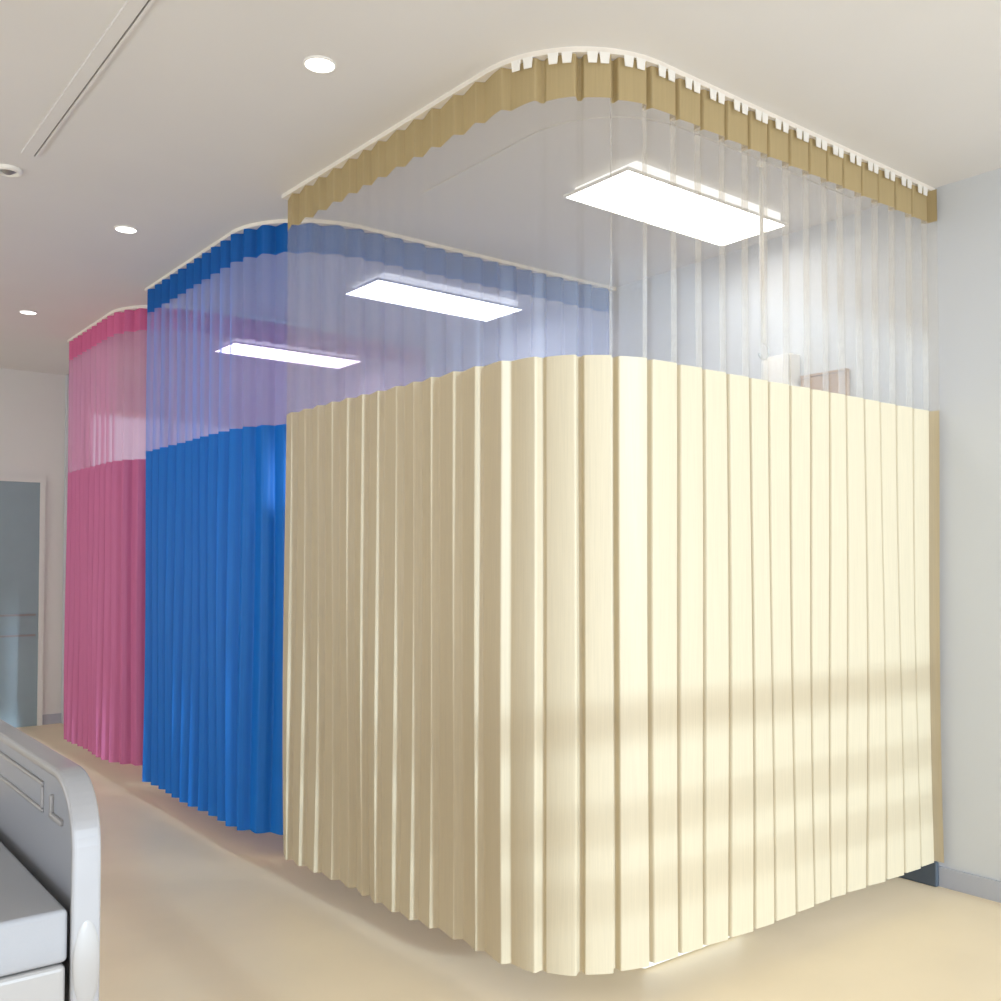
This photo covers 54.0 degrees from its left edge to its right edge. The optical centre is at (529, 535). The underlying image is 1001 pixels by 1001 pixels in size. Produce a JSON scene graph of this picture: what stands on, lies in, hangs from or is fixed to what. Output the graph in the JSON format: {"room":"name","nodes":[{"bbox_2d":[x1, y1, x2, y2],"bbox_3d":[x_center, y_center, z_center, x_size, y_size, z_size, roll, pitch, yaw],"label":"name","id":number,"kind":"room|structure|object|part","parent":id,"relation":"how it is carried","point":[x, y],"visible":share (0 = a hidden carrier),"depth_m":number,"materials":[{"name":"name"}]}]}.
{"room":"hospital room","nodes":[
{"label":"hospital room","id":0,"kind":"room"},
{"bbox_2d":[61,374,84,723],"bbox_3d":[-3.553,0.096,7.637,0.125,2.700,0.060,1,-2,-39],"label":"pillar","id":1,"kind":"structure","parent":0,"point":[74,384],"depth_m":7.62,"materials":[{"name":"paint"}]},
{"bbox_2d":[0,368,263,714],"bbox_3d":[-4.993,0.067,6.573,6.918,2.700,0.100,1,-2,-39],"label":"wall","id":2,"kind":"structure","parent":0,"point":[32,404],"depth_m":7.58,"materials":[{"name":"paint"}]},
{"bbox_2d":[0,476,45,727],"bbox_3d":[-4.091,0.491,7.190,0.980,1.885,0.060,1,-2,-39],"label":"door","id":3,"kind":"structure","parent":2,"relation":"in","point":[22,499],"depth_m":7.41,"materials":[{"name":"paint"}]},
{"bbox_3d":[-4.095,0.669,7.190,0.870,0.170,0.008,1,-2,-39],"label":"kick rail","id":4,"kind":"part","parent":3,"relation":"part of","materials":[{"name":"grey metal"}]},
{"bbox_2d":[42,713,61,724],"bbox_3d":[-5.001,1.377,6.459,6.806,0.075,0.012,1,-2,-39],"label":"baseboard","id":5,"kind":"structure","parent":2,"relation":"attached to","point":[48,718],"depth_m":7.53,"materials":[{"name":"grey plastic"}]},
{"bbox_2d":[84,407,245,468],"bbox_3d":[-3.012,-0.298,8.160,1.320,1.415,0.085,1,-2,-39],"label":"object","id":6,"kind":"structure","parent":2,"relation":"in","point":[110,435],"depth_m":8.00,"materials":[{"name":"white glass"}]},
{"bbox_2d":[0,0,1000,396],"bbox_3d":[-2.144,-1.427,3.097,6.918,0.100,9.150,1,-2,-39],"label":"ceiling","id":7,"kind":"structure","parent":0,"point":[196,129],"depth_m":3.36,"materials":[{"name":"paint"}]},
{"bbox_2d":[0,164,22,176],"bbox_3d":[-1.937,-1.353,3.643,0.100,0.018,0.100,1,-2,-39],"label":"sprinkler","id":8,"kind":"object","parent":7,"relation":"attached to","point":[7,170],"visible":1,"depth_m":3.63,"materials":[{"name":"white plastic"}]},
{"bbox_2d":[19,310,37,314],"bbox_3d":[-2.922,-1.303,5.721,0.098,0.006,0.098,1,-2,-39],"label":"recessed light","id":9,"kind":"object","parent":7,"relation":"in","point":[27,312],"visible":1,"depth_m":5.72,"materials":[{"name":"white"}]},
{"bbox_2d":[21,0,154,157],"bbox_3d":[-1.026,-1.388,2.567,0.054,0.008,2.420,1,-2,-39],"label":"rail","id":10,"kind":"object","parent":7,"relation":"attached to","point":[131,12],"visible":1,"depth_m":2.90,"materials":[{"name":"metal"}]},
{"bbox_2d":[114,225,137,233],"bbox_3d":[-1.766,-1.342,4.297,0.098,0.006,0.098,1,-2,-39],"label":"recessed light","id":11,"kind":"object","parent":7,"relation":"in","point":[120,228],"visible":1,"depth_m":4.29,"materials":[{"name":"white plastic"}]},
{"bbox_2d":[67,305,430,347],"bbox_3d":[-1.820,-1.289,6.061,2.378,0.016,0.969,0,-2,-4],"label":"track","id":12,"kind":"object","parent":7,"relation":"attached to","point":[136,307],"visible":0.9,"depth_m":5.92,"materials":[{"name":"white metal"}]},
{"bbox_2d":[64,308,424,765],"bbox_3d":[-1.828,0.010,6.015,2.333,2.584,0.978,0,-2,-3],"label":"privacy curtain","id":13,"kind":"object","parent":12,"relation":"hanging from","point":[104,629],"visible":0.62,"depth_m":5.75,"materials":[{"name":"pink fabric"}]},
{"bbox_3d":[-1.828,0.440,6.004,2.333,1.724,0.978,0,-2,-3],"label":"fabric panel","id":14,"kind":"part","parent":13,"relation":"part of","materials":[{"name":"pink fabric"}]},
{"bbox_2d":[213,338,362,368],"bbox_3d":[-1.649,-1.256,6.756,0.942,0.044,0.358,1,-2,-39],"label":"panel light","id":15,"kind":"object","parent":7,"relation":"attached to","point":[242,347],"visible":0.98,"depth_m":6.69,"materials":[{"name":"white plastic"}]},
{"bbox_2d":[303,56,336,73],"bbox_3d":[-0.614,-1.380,2.875,0.098,0.006,0.098,1,-2,-39],"label":"recessed light","id":16,"kind":"object","parent":7,"relation":"in","point":[317,64],"visible":1,"depth_m":2.87,"materials":[{"name":"white plastic"}]},
{"bbox_2d":[145,219,615,291],"bbox_3d":[-0.799,-1.326,4.705,2.514,0.016,1.076,0,-2,0],"label":"track","id":17,"kind":"object","parent":7,"relation":"attached to","point":[239,230],"visible":0.92,"depth_m":4.51,"materials":[{"name":"white"}]},
{"bbox_2d":[142,223,608,834],"bbox_3d":[-0.809,-0.026,4.665,2.460,2.584,1.077,0,-2,1],"label":"privacy curtain","id":18,"kind":"object","parent":17,"relation":"hanging from","point":[215,533],"visible":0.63,"depth_m":4.38,"materials":[{"name":"blue fabric"}]},
{"bbox_3d":[-0.808,0.403,4.653,2.460,1.724,1.077,0,-2,1],"label":"fabric panel","id":19,"kind":"part","parent":18,"relation":"part of","materials":[{"name":"blue fabric"}]},
{"bbox_2d":[343,272,524,321],"bbox_3d":[-0.505,-1.295,5.344,0.942,0.044,0.358,1,-2,-39],"label":"panel light","id":20,"kind":"object","parent":7,"relation":"attached to","point":[385,287],"visible":1,"depth_m":5.27,"materials":[{"name":"white plastic"}]},
{"bbox_2d":[282,46,934,199],"bbox_3d":[0.287,-1.363,3.327,2.568,0.016,1.109,0,-2,1],"label":"track","id":21,"kind":"object","parent":7,"relation":"attached to","point":[484,75],"visible":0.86,"depth_m":3.10,"materials":[{"name":"white metal"}]},
{"bbox_2d":[282,51,943,975],"bbox_3d":[0.284,-0.064,3.283,2.549,2.584,1.105,0,-2,2],"label":"privacy curtain","id":22,"kind":"object","parent":21,"relation":"hanging from","point":[592,664],"visible":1,"depth_m":3.04,"materials":[{"name":"beige fabric"}]},
{"bbox_3d":[0.284,0.366,3.273,2.548,1.724,1.102,0,-2,2],"label":"fabric panel","id":23,"kind":"part","parent":22,"relation":"part of","materials":[{"name":"beige fabric"}]},
{"bbox_2d":[421,116,851,198],"bbox_3d":[0.443,-1.362,3.562,1.719,0.006,0.690,0,-2,-2],"label":"rail","id":24,"kind":"object","parent":7,"relation":"attached to","point":[611,117],"visible":1,"depth_m":3.43,"materials":[{"name":"metal"}]},
{"bbox_2d":[756,160,769,360],"bbox_3d":[0.848,-0.997,3.560,0.066,0.724,0.036,1,-2,-39],"label":"hanger","id":25,"kind":"object","parent":24,"relation":"hanging from","point":[761,164],"visible":1,"depth_m":3.55,"materials":[{"name":"white plastic"}]},
{"bbox_3d":[0.845,-1.019,3.558,0.023,0.640,0.017,1,-2,-39],"label":"rod","id":26,"kind":"part","parent":25,"relation":"part of","materials":[{"name":"white plastic"}]},
{"bbox_2d":[563,161,787,246],"bbox_3d":[0.610,-1.332,3.969,0.942,0.044,0.358,1,-2,-39],"label":"panel light","id":27,"kind":"object","parent":7,"relation":"attached to","point":[638,191],"visible":1,"depth_m":3.90,"materials":[{"name":"white plastic"}]},
{"bbox_2d":[17,723,1000,1000],"bbox_3d":[-2.144,1.372,3.021,6.918,0.100,9.150,1,-2,-39],"label":"floor","id":28,"kind":"structure","parent":0,"point":[194,906],"depth_m":3.19,"materials":[{"name":"laminate"}]},
{"bbox_2d":[0,719,100,1000],"bbox_3d":[-1.724,0.820,1.239,1.992,0.907,0.930,1,-2,-39],"label":"hospital bed","id":29,"kind":"object","parent":28,"relation":"on","point":[50,820],"visible":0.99,"depth_m":1.57,"materials":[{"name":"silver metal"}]},
{"bbox_3d":[-1.743,0.718,1.226,1.944,0.150,0.910,1,-2,-39],"label":"bed frame","id":30,"kind":"part","parent":29,"relation":"part of","materials":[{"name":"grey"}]},
{"bbox_2d":[0,842,66,976],"bbox_3d":[-1.734,0.601,1.237,1.927,0.080,0.904,1,-2,-39],"label":"mattress","id":31,"kind":"object","parent":29,"relation":"on","point":[33,924],"visible":1,"depth_m":1.48,"materials":[{"name":"white fabric"}]},
{"bbox_3d":[-0.971,0.657,1.854,0.003,0.514,0.887,1,-2,-39],"label":"panel","id":32,"kind":"part","parent":29,"relation":"part of","materials":[{"name":"grey plastic"}]},
{"bbox_2d":[642,936,728,968],"bbox_3d":[0.405,1.008,3.279,0.490,0.640,0.425,1,-2,-39],"label":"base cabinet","id":33,"kind":"object","parent":28,"relation":"on","point":[679,954],"visible":0.08,"depth_m":3.02,"materials":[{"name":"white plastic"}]},
{"bbox_2d":[263,168,1000,880],"bbox_3d":[0.504,0.030,5.204,0.100,2.700,9.150,1,-2,-39],"label":"wall","id":34,"kind":"structure","parent":0,"point":[912,309],"depth_m":3.92,"materials":[{"name":"paint"}]},
{"bbox_2d":[763,353,799,386],"bbox_3d":[1.107,-0.569,4.318,0.100,0.450,0.140,1,-2,-39],"label":"wall lamp","id":35,"kind":"object","parent":34,"relation":"attached to","point":[784,368],"visible":0.32,"depth_m":4.28,"materials":[{"name":"white plastic"}]},
{"bbox_2d":[800,368,849,395],"bbox_3d":[1.260,-0.173,4.174,0.029,1.050,0.230,1,-2,-39],"label":"wall panel","id":36,"kind":"object","parent":34,"relation":"attached to","point":[834,381],"visible":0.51,"depth_m":4.15,"materials":[{"name":"brown wood"}]},
{"bbox_2d":[899,861,938,886],"bbox_3d":[1.311,1.302,4.056,0.022,0.095,0.795,1,-2,-39],"label":"baseboard","id":37,"kind":"structure","parent":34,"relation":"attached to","point":[928,874],"depth_m":3.77,"materials":[{"name":"plastic"}]},
{"bbox_2d":[939,866,1000,902],"bbox_3d":[0.461,1.341,5.133,0.012,0.075,8.950,1,-2,-39],"label":"baseboard","id":38,"kind":"structure","parent":34,"relation":"attached to","point":[971,884],"depth_m":3.66,"materials":[{"name":"grey plastic"}]}
]}

